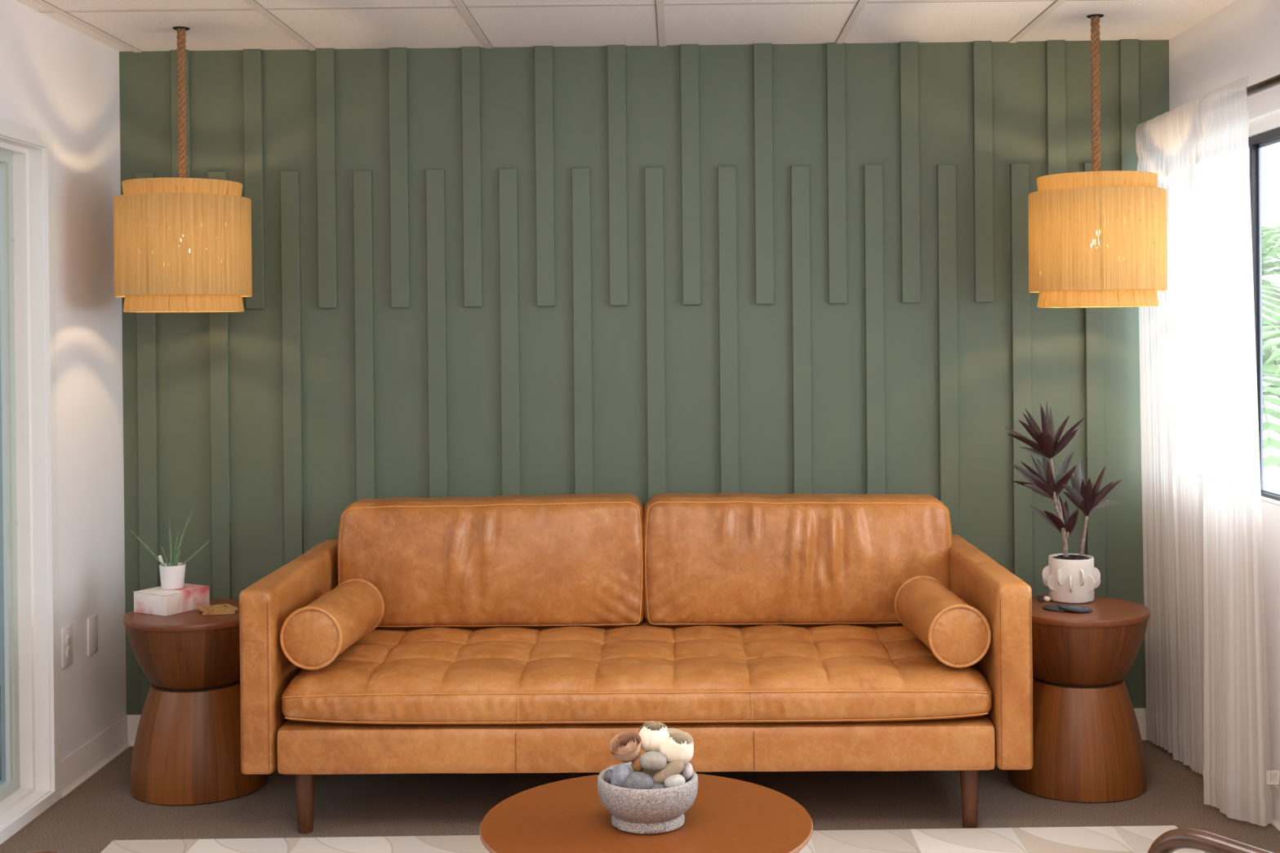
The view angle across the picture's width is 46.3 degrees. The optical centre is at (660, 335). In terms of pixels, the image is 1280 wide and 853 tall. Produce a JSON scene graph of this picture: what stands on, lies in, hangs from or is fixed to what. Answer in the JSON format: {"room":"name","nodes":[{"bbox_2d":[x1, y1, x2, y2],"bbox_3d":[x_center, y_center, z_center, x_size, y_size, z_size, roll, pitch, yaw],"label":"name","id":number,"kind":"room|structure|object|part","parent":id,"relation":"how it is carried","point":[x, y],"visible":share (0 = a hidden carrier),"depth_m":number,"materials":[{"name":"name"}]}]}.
{"room":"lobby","nodes":[
{"label":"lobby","id":0,"kind":"room"},
{"bbox_2d":[0,0,126,760],"bbox_3d":[-1.971,0.238,1.897,0.140,2.410,6.600,-1,0,1],"label":"wall","id":1,"kind":"structure","parent":0,"point":[56,79],"depth_m":4.86,"materials":[{"name":"white paint"}]},
{"bbox_2d":[0,118,61,844],"bbox_3d":[-1.941,0.413,3.282,0.138,2.046,2.660,-1,0,1],"label":"door","id":2,"kind":"structure","parent":1,"relation":"in","point":[30,784],"depth_m":4.55,"materials":[{"name":"white paint"}]},
{"bbox_3d":[-1.990,0.418,3.283,0.040,1.964,2.568,-1,0,1],"label":"frame","id":3,"kind":"part","parent":2,"relation":"part of","materials":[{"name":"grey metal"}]},
{"bbox_2d":[61,624,72,668],"bbox_3d":[-1.860,0.975,4.695,0.009,0.124,0.076,-1,0,1],"label":"power outlet","id":4,"kind":"object","parent":1,"relation":"attached to","point":[66,632],"visible":1,"depth_m":4.68,"materials":[{"name":"white plastic"}]},
{"bbox_2d":[66,634,71,645],"bbox_3d":[-1.858,0.955,4.695,0.003,0.034,0.032,-1,0,1],"label":"receptacle","id":5,"kind":"object","parent":4,"relation":"attached to","point":[68,636],"depth_m":4.69,"materials":[{"name":"beige plastic"}]},
{"bbox_2d":[66,646,71,657],"bbox_3d":[-1.857,0.994,4.696,0.003,0.034,0.032,-1,0,1],"label":"receptacle","id":6,"kind":"object","parent":4,"relation":"attached to","point":[68,648],"depth_m":4.69,"materials":[{"name":"beige plastic"}]},
{"bbox_2d":[87,613,97,656],"bbox_3d":[-1.859,0.981,4.901,0.007,0.124,0.076,-1,0,1],"label":"blank wall plate","id":7,"kind":"object","parent":1,"relation":"attached to","point":[92,624],"visible":1,"depth_m":4.89,"materials":[{"name":"white plastic"}]},
{"bbox_2d":[61,715,129,798],"bbox_3d":[-1.850,1.373,4.911,0.017,0.106,0.583,-1,0,1],"label":"baseboard","id":8,"kind":"structure","parent":1,"relation":"attached to","point":[97,753],"depth_m":4.89,"materials":[{"name":"white paint"}]},
{"bbox_2d":[16,0,1235,52],"bbox_3d":[-0.088,-1.032,1.931,3.928,0.104,6.720,-1,0,1],"label":"ceiling","id":9,"kind":"structure","parent":0,"point":[122,25],"depth_m":4.75,"materials":[{"name":"paint"}]},
{"bbox_2d":[113,26,252,312],"bbox_3d":[-1.532,-0.533,4.801,0.421,0.914,0.421,-1,0,1],"label":"pendant lamp","id":10,"kind":"object","parent":9,"relation":"hanging from","point":[180,246],"visible":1,"depth_m":4.63,"materials":[{"name":"beige fabric"}]},
{"bbox_3d":[-1.530,-0.282,4.802,0.421,0.314,0.421,-1,0,1],"label":"lamp shade","id":11,"kind":"part","parent":10,"relation":"part of","materials":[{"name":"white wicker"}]},
{"bbox_2d":[1027,13,1167,307],"bbox_3d":[1.380,-0.553,4.739,0.421,0.926,0.421,-1,0,1],"label":"pendant lamp","id":12,"kind":"object","parent":9,"relation":"hanging from","point":[1098,238],"visible":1,"depth_m":4.57,"materials":[{"name":"beige fabric"}]},
{"bbox_3d":[1.383,-0.296,4.740,0.421,0.314,0.421,-1,0,1],"label":"lamp shade","id":13,"kind":"part","parent":12,"relation":"part of","materials":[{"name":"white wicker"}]},
{"bbox_2d":[0,685,1279,852],"bbox_3d":[-1.091,1.483,2.345,5.988,0.100,7.500,-1,0,1],"label":"floor","id":14,"kind":"structure","parent":0,"point":[102,810],"depth_m":4.48,"materials":[{"name":"brown carpet"}]},
{"bbox_2d":[123,599,267,805],"bbox_3d":[-1.460,1.149,4.732,0.443,0.550,0.443,-1,0,-17],"label":"side table","id":15,"kind":"object","parent":14,"relation":"on","point":[187,748],"visible":0.7,"depth_m":4.57,"materials":[{"name":"brown wood"}]},
{"bbox_2d":[133,583,209,616],"bbox_3d":[-1.558,0.841,4.773,0.144,0.066,0.185,0,0,29],"label":"box","id":16,"kind":"object","parent":15,"relation":"on","point":[157,601],"visible":0.8,"depth_m":4.71,"materials":[{"name":"white stone"}]},
{"bbox_2d":[127,511,211,589],"bbox_3d":[-1.567,0.685,4.785,0.254,0.246,0.082,0,0,14],"label":"potted succulent","id":17,"kind":"object","parent":16,"relation":"on","point":[171,574],"visible":1,"depth_m":4.77,"materials":[{"name":"white ceramic"}]},
{"bbox_2d":[159,562,186,589],"bbox_3d":[-1.560,0.770,4.784,0.082,0.076,0.082,-1,0,1],"label":"pot","id":18,"kind":"object","parent":17,"relation":"attached to","point":[171,574],"depth_m":4.75,"materials":[{"name":"white ceramic"}]},
{"bbox_3d":[-1.558,0.810,4.772,0.144,0.003,0.185,0,0,29],"label":"lid","id":19,"kind":"part","parent":16,"relation":"part of","materials":[{"name":"white stone"}]},
{"bbox_2d":[125,626,239,689],"bbox_3d":[-1.461,0.991,4.731,0.433,0.196,0.433,-1,0,-17],"label":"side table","id":20,"kind":"object","parent":15,"relation":"attached to","point":[170,657],"depth_m":4.56,"materials":[{"name":"brown wood"}]},
{"bbox_2d":[202,606,235,615],"bbox_3d":[-1.391,0.870,4.721,0.098,0.006,0.098,-1,0,-14],"label":"wooden coaster","id":21,"kind":"object","parent":15,"relation":"on","point":[232,611],"visible":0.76,"depth_m":4.68,"materials":[{"name":"brown wood"}]},
{"bbox_2d":[196,603,237,613],"bbox_3d":[-1.399,0.863,4.725,0.098,0.007,0.098,-1,0,-35],"label":"wooden coaster","id":22,"kind":"object","parent":21,"relation":"on","point":[221,607],"visible":1,"depth_m":4.71,"materials":[{"name":"brown wood"}]},
{"bbox_2d":[239,492,1032,834],"bbox_3d":[-0.067,0.973,4.659,2.234,0.877,0.955,-1,0,1],"label":"leather sofa","id":23,"kind":"object","parent":14,"relation":"on","point":[515,633],"visible":0.92,"depth_m":4.48,"materials":[{"name":"brown leather"}]},
{"bbox_3d":[-1.130,0.970,4.678,0.096,0.538,0.941,-1,0,1],"label":"arm","id":24,"kind":"part","parent":23,"relation":"part of","materials":[{"name":"leather"}]},
{"bbox_3d":[-1.018,1.329,4.288,0.055,0.186,0.055,-1,0,1],"label":"leg","id":25,"kind":"part","parent":23,"relation":"part of","materials":[{"name":"brown wood"}]},
{"bbox_2d":[280,578,384,670],"bbox_3d":[-0.979,0.861,4.498,0.181,0.184,0.499,-1,0,4],"label":"bolster pillow","id":26,"kind":"object","parent":23,"relation":"on","point":[313,635],"visible":1,"depth_m":4.26,"materials":[{"name":"leather"}]},
{"bbox_2d":[337,493,644,628],"bbox_3d":[-0.555,0.748,4.953,1.018,0.421,0.259,-1,0,1],"label":"cushion","id":27,"kind":"object","parent":23,"relation":"on","point":[571,561],"depth_m":4.86,"materials":[{"name":"leather"}]},
{"bbox_2d":[281,617,991,724],"bbox_3d":[-0.066,1.018,4.635,2.012,0.152,0.906,-1,0,1],"label":"seat cushion","id":28,"kind":"object","parent":23,"relation":"on","point":[615,671],"depth_m":4.25,"materials":[{"name":"leather"}]},
{"bbox_2d":[643,492,952,626],"bbox_3d":[0.450,0.739,4.940,1.021,0.421,0.264,-1,0,1],"label":"cushion","id":29,"kind":"object","parent":23,"relation":"on","point":[733,559],"depth_m":4.85,"materials":[{"name":"leather"}]},
{"bbox_2d":[893,575,991,668],"bbox_3d":[0.837,0.850,4.479,0.181,0.185,0.500,-1,1,-2],"label":"bolster pillow","id":30,"kind":"object","parent":23,"relation":"on","point":[958,635],"visible":1,"depth_m":4.24,"materials":[{"name":"leather"}]},
{"bbox_3d":[0.882,1.312,4.268,0.055,0.186,0.055,-1,0,1],"label":"leg","id":31,"kind":"part","parent":23,"relation":"part of","materials":[{"name":"brown wood"}]},
{"bbox_3d":[0.993,0.950,4.655,0.103,0.539,0.941,-1,0,0],"label":"arm","id":32,"kind":"part","parent":23,"relation":"part of","materials":[{"name":"leather"}]},
{"bbox_2d":[100,825,1204,852],"bbox_3d":[-0.014,1.414,2.909,3.069,0.010,2.692,-1,0,1],"label":"rug","id":33,"kind":"object","parent":14,"relation":"on","point":[1113,839],"visible":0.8,"depth_m":4.13,"materials":[{"name":"beige fabric"}]},
{"bbox_2d":[27,850,57,852],"bbox_3d":[-0.877,0.987,1.923,0.612,0.864,0.708,0,0,34],"label":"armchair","id":34,"kind":"object","parent":33,"relation":"on","point":[38,851],"visible":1,"depth_m":2.32,"materials":[{"name":"brown wood"}]},
{"bbox_2d":[479,773,813,852],"bbox_3d":[-0.028,1.213,3.147,0.697,0.388,0.697,-1,0,1],"label":"coffee table","id":35,"kind":"object","parent":33,"relation":"on","point":[726,815],"visible":0.88,"depth_m":3.12,"materials":[{"name":"brown wood"}]},
{"bbox_2d":[597,762,697,834],"bbox_3d":[-0.026,0.968,3.126,0.211,0.101,0.211,-1,0,1],"label":"stone bowl","id":36,"kind":"object","parent":35,"relation":"on","point":[659,811],"visible":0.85,"depth_m":3.05,"materials":[{"name":"stone"}]},
{"bbox_2d":[604,769,612,783],"bbox_3d":[-0.106,0.919,3.115,0.024,0.028,0.028,-1,0,1],"label":"pebble","id":37,"kind":"object","parent":36,"relation":"in","point":[607,774],"visible":0.61,"depth_m":3.10,"materials":[{"name":"grey stone"}]},
{"bbox_2d":[610,763,631,787],"bbox_3d":[-0.082,0.910,3.085,0.042,0.053,0.048,-1,0,1],"label":"pebble","id":38,"kind":"object","parent":36,"relation":"in","point":[620,772],"visible":0.7,"depth_m":3.07,"materials":[{"name":"grey stone"}]},
{"bbox_2d":[622,771,653,789],"bbox_3d":[-0.045,0.923,3.073,0.065,0.052,0.056,-1,0,1],"label":"pebble","id":39,"kind":"object","parent":36,"relation":"in","point":[634,780],"visible":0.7,"depth_m":3.05,"materials":[{"name":"grey stone"}]},
{"bbox_2d":[632,768,656,777],"bbox_3d":[-0.031,0.927,3.141,0.061,0.044,0.062,-1,0,1],"label":"pebble","id":40,"kind":"object","parent":36,"relation":"in","point":[651,773],"visible":0.11,"depth_m":3.12,"materials":[{"name":"stone"}]},
{"bbox_2d":[631,753,643,771],"bbox_3d":[-0.047,0.893,3.129,0.028,0.039,0.032,-1,0,1],"label":"pebble","id":41,"kind":"object","parent":40,"relation":"on","point":[636,766],"visible":0.65,"depth_m":3.12,"materials":[{"name":"orange stone"}]},
{"bbox_2d":[609,731,640,763],"bbox_3d":[-0.073,0.861,3.121,0.066,0.059,0.066,-1,0,1],"label":"rose","id":42,"kind":"object","parent":41,"relation":"on","point":[625,746],"visible":1,"depth_m":3.12,"materials":[{"name":"pink ceramic"}]},
{"bbox_2d":[638,720,670,752],"bbox_3d":[-0.013,0.847,3.153,0.069,0.064,0.068,-1,0,1],"label":"seed pod","id":43,"kind":"object","parent":40,"relation":"on","point":[651,733],"visible":0.91,"depth_m":3.13,"materials":[{"name":"white ceramic"}]},
{"bbox_2d":[651,782,666,789],"bbox_3d":[-0.009,0.933,3.080,0.050,0.025,0.048,-1,0,1],"label":"pebble","id":44,"kind":"object","parent":36,"relation":"in","point":[655,786],"visible":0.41,"depth_m":3.07,"materials":[{"name":"grey stone"}]},
{"bbox_2d":[652,760,684,783],"bbox_3d":[0.016,0.902,3.092,0.069,0.047,0.034,-1,0,1],"label":"pebble","id":45,"kind":"object","parent":44,"relation":"on","point":[676,767],"visible":0.97,"depth_m":3.08,"materials":[{"name":"beige stone"}]},
{"bbox_2d":[640,751,666,770],"bbox_3d":[-0.015,0.881,3.097,0.056,0.037,0.044,-1,0,1],"label":"pebble","id":46,"kind":"object","parent":45,"relation":"on","point":[652,760],"visible":1,"depth_m":3.08,"materials":[{"name":"white stone"}]},
{"bbox_2d":[663,774,685,787],"bbox_3d":[0.029,0.916,3.068,0.044,0.029,0.037,-1,0,1],"label":"pebble","id":47,"kind":"object","parent":36,"relation":"in","point":[676,780],"visible":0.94,"depth_m":3.06,"materials":[{"name":"white stone"}]},
{"bbox_2d":[680,762,693,780],"bbox_3d":[0.055,0.913,3.134,0.026,0.036,0.032,-1,0,1],"label":"pebble","id":48,"kind":"object","parent":36,"relation":"in","point":[687,772],"visible":0.84,"depth_m":3.12,"materials":[{"name":"white stone"}]},
{"bbox_3d":[0.018,0.919,3.146,0.059,0.044,0.059,-1,0,1],"label":"pebble","id":49,"kind":"object","parent":36,"relation":"in","visible":0},
{"bbox_2d":[658,728,693,764],"bbox_3d":[0.033,0.862,3.131,0.074,0.074,0.072,-1,0,1],"label":"seed pod","id":50,"kind":"object","parent":49,"relation":"on","point":[679,745],"visible":0.94,"depth_m":3.11,"materials":[{"name":"white ceramic"}]},
{"bbox_2d":[1147,828,1273,852],"bbox_3d":[0.806,0.971,1.994,0.612,0.864,0.708,-1,0,-41],"label":"armchair","id":51,"kind":"object","parent":33,"relation":"on","point":[1174,840],"visible":1,"depth_m":2.37,"materials":[{"name":"brown wood"}]},
{"bbox_2d":[1008,595,1150,803],"bbox_3d":[1.300,1.124,4.678,0.443,0.550,0.443,-1,0,-30],"label":"side table","id":52,"kind":"object","parent":14,"relation":"on","point":[1087,744],"visible":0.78,"depth_m":4.52,"materials":[{"name":"brown wood"}]},
{"bbox_2d":[1043,595,1050,601],"bbox_3d":[1.233,0.840,4.772,0.022,0.018,0.020,-1,0,-32],"label":"lump","id":53,"kind":"object","parent":52,"relation":"on","point":[1046,598],"visible":1,"depth_m":4.76,"materials":[{"name":"beige stone"}]},
{"bbox_2d":[1042,604,1068,611],"bbox_3d":[1.238,0.846,4.647,0.100,0.006,0.100,-1,0,1],"label":"coaster","id":54,"kind":"object","parent":52,"relation":"on","point":[1054,607],"visible":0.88,"depth_m":4.63,"materials":[{"name":"black stone"}]},
{"bbox_2d":[1004,401,1121,603],"bbox_3d":[1.294,0.533,4.793,0.374,0.629,0.181,-1,0,1],"label":"dracaena","id":55,"kind":"object","parent":52,"relation":"on","point":[1069,578],"visible":1,"depth_m":4.78,"materials":[{"name":"purple plant"}]},
{"bbox_3d":[1.269,0.495,4.793,0.043,0.201,0.013,-1,0,1],"label":"stem","id":56,"kind":"part","parent":55,"relation":"part of","materials":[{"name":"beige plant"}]},
{"bbox_3d":[1.279,0.556,4.793,0.021,0.075,0.010,-1,0,1],"label":"stem","id":57,"kind":"part","parent":55,"relation":"part of","materials":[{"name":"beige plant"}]},
{"bbox_3d":[1.294,0.652,4.793,0.028,0.123,0.017,-1,0,1],"label":"stem","id":58,"kind":"part","parent":55,"relation":"part of","materials":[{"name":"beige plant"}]},
{"bbox_3d":[1.359,0.644,4.803,0.030,0.128,0.014,-1,0,1],"label":"stem","id":59,"kind":"part","parent":55,"relation":"part of","materials":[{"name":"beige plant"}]},
{"bbox_2d":[1041,553,1100,603],"bbox_3d":[1.316,0.778,4.794,0.184,0.139,0.182,-1,0,1],"label":"pot","id":60,"kind":"object","parent":52,"relation":"on","point":[1069,578],"depth_m":4.73,"materials":[{"name":"white ceramic"}]},
{"bbox_2d":[1058,604,1092,613],"bbox_3d":[1.282,0.843,4.620,0.100,0.014,0.100,-1,0,-10],"label":"coaster","id":61,"kind":"object","parent":52,"relation":"on","point":[1070,607],"visible":1,"depth_m":4.61,"materials":[{"name":"grey stone"}]},
{"bbox_2d":[119,40,1169,715],"bbox_3d":[-0.042,0.203,5.237,3.928,2.410,0.120,-1,0,1],"label":"wall","id":62,"kind":"structure","parent":0,"point":[872,70],"depth_m":5.18,"materials":[{"name":"green paint"}]},
{"bbox_2d":[134,172,159,713],"bbox_3d":[-1.776,0.377,5.186,0.062,1.882,0.022,-1,0,1],"label":"batten","id":63,"kind":"object","parent":62,"relation":"attached to","point":[146,322],"visible":0.6,"depth_m":5.18,"materials":[{"name":"green paint"}]},
{"bbox_2d":[170,49,191,177],"bbox_3d":[-1.657,-0.538,5.180,0.062,0.897,0.022,-1,0,1],"label":"batten","id":64,"kind":"object","parent":62,"relation":"attached to","point":[174,97],"visible":0.36,"depth_m":5.17,"materials":[{"name":"green paint"}]},
{"bbox_2d":[207,171,231,599],"bbox_3d":[-1.524,0.375,5.183,0.062,1.882,0.022,-1,0,1],"label":"batten","id":65,"kind":"object","parent":62,"relation":"attached to","point":[219,329],"visible":0.58,"depth_m":5.17,"materials":[{"name":"green paint"}]},
{"bbox_2d":[243,48,265,308],"bbox_3d":[-1.405,-0.541,5.177,0.062,0.897,0.022,-1,0,1],"label":"batten","id":66,"kind":"object","parent":62,"relation":"attached to","point":[252,58],"visible":1,"depth_m":5.17,"materials":[{"name":"green paint"}]},
{"bbox_2d":[280,170,303,564],"bbox_3d":[-1.272,0.373,5.181,0.062,1.882,0.022,-1,0,1],"label":"batten","id":67,"kind":"object","parent":62,"relation":"attached to","point":[290,180],"visible":0.58,"depth_m":5.17,"materials":[{"name":"green paint"}]},
{"bbox_2d":[315,48,337,308],"bbox_3d":[-1.154,-0.543,5.174,0.062,0.897,0.022,-1,0,1],"label":"batten","id":68,"kind":"object","parent":62,"relation":"attached to","point":[325,57],"visible":1,"depth_m":5.16,"materials":[{"name":"green paint"}]},
{"bbox_2d":[352,169,375,500],"bbox_3d":[-1.021,0.370,5.178,0.062,1.882,0.022,-1,0,1],"label":"batten","id":69,"kind":"object","parent":62,"relation":"attached to","point":[362,179],"visible":0.58,"depth_m":5.17,"materials":[{"name":"green paint"}]},
{"bbox_2d":[388,47,409,307],"bbox_3d":[-0.902,-0.545,5.172,0.062,0.897,0.022,-1,0,1],"label":"batten","id":70,"kind":"object","parent":62,"relation":"attached to","point":[397,56],"visible":1,"depth_m":5.16,"materials":[{"name":"green paint"}]},
{"bbox_2d":[426,168,448,497],"bbox_3d":[-0.769,0.368,5.175,0.062,1.882,0.022,-1,0,1],"label":"batten","id":71,"kind":"object","parent":62,"relation":"attached to","point":[435,178],"visible":0.58,"depth_m":5.16,"materials":[{"name":"green paint"}]},
{"bbox_2d":[461,46,482,306],"bbox_3d":[-0.651,-0.547,5.169,0.062,0.897,0.022,-1,0,1],"label":"batten","id":72,"kind":"object","parent":62,"relation":"attached to","point":[470,55],"visible":1,"depth_m":5.16,"materials":[{"name":"green paint"}]},
{"bbox_2d":[498,168,520,495],"bbox_3d":[-0.517,0.366,5.173,0.062,1.882,0.022,-1,0,1],"label":"batten","id":73,"kind":"object","parent":62,"relation":"attached to","point":[508,178],"visible":0.58,"depth_m":5.16,"materials":[{"name":"green paint"}]},
{"bbox_2d":[533,45,555,306],"bbox_3d":[-0.399,-0.550,5.166,0.062,0.897,0.022,-1,0,1],"label":"batten","id":74,"kind":"object","parent":62,"relation":"attached to","point":[544,72],"visible":1,"depth_m":5.16,"materials":[{"name":"green paint"}]},
{"bbox_2d":[571,167,593,493],"bbox_3d":[-0.266,0.363,5.170,0.062,1.882,0.022,-1,0,1],"label":"batten","id":75,"kind":"object","parent":62,"relation":"attached to","point":[581,215],"visible":0.58,"depth_m":5.16,"materials":[{"name":"green paint"}]},
{"bbox_2d":[607,44,627,305],"bbox_3d":[-0.148,-0.552,5.164,0.062,0.897,0.022,-1,0,1],"label":"batten","id":76,"kind":"object","parent":62,"relation":"attached to","point":[616,60],"visible":1,"depth_m":5.15,"materials":[{"name":"green paint"}]},
{"bbox_2d":[127,708,1146,746],"bbox_3d":[-0.042,1.355,5.175,3.628,0.106,0.017,-1,0,1],"label":"baseboard","id":77,"kind":"structure","parent":62,"relation":"attached to","point":[133,721],"depth_m":5.19,"materials":[{"name":"white wood"}]},
{"bbox_2d":[644,167,666,500],"bbox_3d":[-0.014,0.361,5.167,0.062,1.882,0.022,-1,0,1],"label":"batten","id":78,"kind":"object","parent":62,"relation":"attached to","point":[654,200],"visible":0.58,"depth_m":5.15,"materials":[{"name":"green paint"}]},
{"bbox_2d":[680,44,701,304],"bbox_3d":[0.104,-0.554,5.161,0.062,0.897,0.022,-1,0,1],"label":"batten","id":79,"kind":"object","parent":62,"relation":"attached to","point":[690,119],"visible":1,"depth_m":5.15,"materials":[{"name":"green paint"}]},
{"bbox_2d":[717,166,738,493],"bbox_3d":[0.238,0.359,5.165,0.062,1.882,0.022,-1,0,1],"label":"batten","id":80,"kind":"object","parent":62,"relation":"attached to","point":[726,175],"visible":0.58,"depth_m":5.15,"materials":[{"name":"green paint"}]},
{"bbox_2d":[753,43,773,304],"bbox_3d":[0.356,-0.557,5.158,0.062,0.897,0.022,-1,0,1],"label":"batten","id":81,"kind":"object","parent":62,"relation":"attached to","point":[762,60],"visible":1,"depth_m":5.15,"materials":[{"name":"green paint"}]},
{"bbox_2d":[791,165,812,493],"bbox_3d":[0.489,0.357,5.162,0.062,1.882,0.022,-1,0,1],"label":"batten","id":82,"kind":"object","parent":62,"relation":"attached to","point":[800,178],"visible":0.58,"depth_m":5.15,"materials":[{"name":"green paint"}]},
{"bbox_2d":[826,42,847,303],"bbox_3d":[0.607,-0.559,5.156,0.062,0.897,0.022,-1,0,1],"label":"batten","id":83,"kind":"object","parent":62,"relation":"attached to","point":[835,52],"visible":1,"depth_m":5.14,"materials":[{"name":"green paint"}]},
{"bbox_2d":[863,164,885,493],"bbox_3d":[0.741,0.354,5.159,0.062,1.882,0.022,-1,0,1],"label":"batten","id":84,"kind":"object","parent":62,"relation":"attached to","point":[873,174],"visible":0.58,"depth_m":5.15,"materials":[{"name":"green paint"}]},
{"bbox_2d":[899,41,920,302],"bbox_3d":[0.859,-0.561,5.153,0.062,0.897,0.022,-1,0,1],"label":"batten","id":85,"kind":"object","parent":62,"relation":"attached to","point":[908,51],"visible":1,"depth_m":5.14,"materials":[{"name":"green paint"}]},
{"bbox_2d":[937,164,959,535],"bbox_3d":[0.993,0.352,5.156,0.062,1.882,0.022,-1,0,1],"label":"batten","id":86,"kind":"object","parent":62,"relation":"attached to","point":[946,173],"visible":0.58,"depth_m":5.14,"materials":[{"name":"green paint"}]},
{"bbox_2d":[972,40,993,302],"bbox_3d":[1.110,-0.564,5.150,0.062,0.897,0.022,-1,0,1],"label":"batten","id":87,"kind":"object","parent":62,"relation":"attached to","point":[981,50],"visible":1,"depth_m":5.14,"materials":[{"name":"green paint"}]},
{"bbox_2d":[1009,163,1032,595],"bbox_3d":[1.244,0.350,5.154,0.062,1.882,0.022,-1,0,1],"label":"batten","id":88,"kind":"object","parent":62,"relation":"attached to","point":[1019,172],"visible":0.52,"depth_m":5.14,"materials":[{"name":"green paint"}]},
{"bbox_2d":[1045,40,1066,175],"bbox_3d":[1.362,-0.566,5.148,0.062,0.897,0.022,-1,0,1],"label":"batten","id":89,"kind":"object","parent":62,"relation":"attached to","point":[1055,108],"visible":0.58,"depth_m":5.14,"materials":[{"name":"green paint"}]},
{"bbox_2d":[1083,162,1106,596],"bbox_3d":[1.496,0.347,5.151,0.062,1.882,0.022,-1,0,1],"label":"batten","id":90,"kind":"object","parent":62,"relation":"attached to","point":[1094,317],"visible":0.48,"depth_m":5.14,"materials":[{"name":"green paint"}]},
{"bbox_2d":[1119,39,1139,171],"bbox_3d":[1.613,-0.568,5.145,0.062,0.897,0.022,-1,0,1],"label":"batten","id":91,"kind":"object","parent":62,"relation":"attached to","point":[1129,97],"visible":0.52,"depth_m":5.13,"materials":[{"name":"green paint"}]},
{"bbox_2d":[1168,0,1279,789],"bbox_3d":[1.806,0.204,1.857,0.160,2.410,6.600,-1,0,1],"label":"wall","id":92,"kind":"structure","parent":0,"point":[1242,39],"depth_m":4.39,"materials":[{"name":"white paint"}]},
{"bbox_2d":[1246,74,1279,96],"bbox_3d":[1.675,-0.673,3.642,0.124,0.080,3.000,-1,0,1],"label":"curtain rod","id":93,"kind":"object","parent":92,"relation":"attached to","point":[1274,81],"visible":0.2,"depth_m":4.03,"materials":[{"name":"brown metal"}]},
{"bbox_2d":[1135,75,1279,826],"bbox_3d":[1.637,0.334,4.608,0.132,2.098,1.002,-1,0,-4],"label":"sheer curtain","id":94,"kind":"object","parent":93,"relation":"hanging from","point":[1206,672],"visible":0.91,"depth_m":4.40,"materials":[{"name":"white fabric"}]},
{"bbox_2d":[1248,111,1279,505],"bbox_3d":[1.825,-0.076,3.826,0.160,1.121,2.540,-1,0,1],"label":"window","id":95,"kind":"structure","parent":92,"relation":"in","point":[1264,131],"depth_m":4.49,"materials":[{"name":"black metal"}]},
{"bbox_3d":[1.789,-0.048,3.538,0.006,1.039,1.911,-1,0,1],"label":"sash","id":96,"kind":"part","parent":95,"relation":"part of","materials":[{"name":"grey metal"}]},
{"bbox_2d":[1271,784,1279,831],"bbox_3d":[1.728,1.357,1.864,0.017,0.106,6.600,-1,0,1],"label":"baseboard","id":97,"kind":"structure","parent":92,"relation":"attached to","point":[1275,791],"depth_m":4.27,"materials":[{"name":"white wood"}]},
{"label":"outside","id":98,"kind":"structure","parent":0,"visible":0},
{"bbox_2d":[1263,465,1279,488],"bbox_3d":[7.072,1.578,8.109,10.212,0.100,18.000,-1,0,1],"label":"ground","id":99,"kind":"structure","parent":98,"point":[1271,473],"depth_m":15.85,"materials":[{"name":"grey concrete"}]},
{"bbox_2d":[1261,226,1279,351],"bbox_3d":[3.942,0.397,10.450,2.123,2.303,2.113,-1,0,-36],"label":"palm tree","id":100,"kind":"object","parent":99,"relation":"on","point":[1272,234],"visible":0.12,"depth_m":10.03,"materials":[{"name":"green plant"}]},
{"bbox_2d":[1262,321,1279,468],"bbox_3d":[3.092,0.745,7.511,2.008,1.657,2.083,-1,0,1],"label":"palm tree","id":101,"kind":"object","parent":99,"relation":"on","point":[1271,357],"visible":0.05,"depth_m":6.75,"materials":[{"name":"green plant"}]}
]}

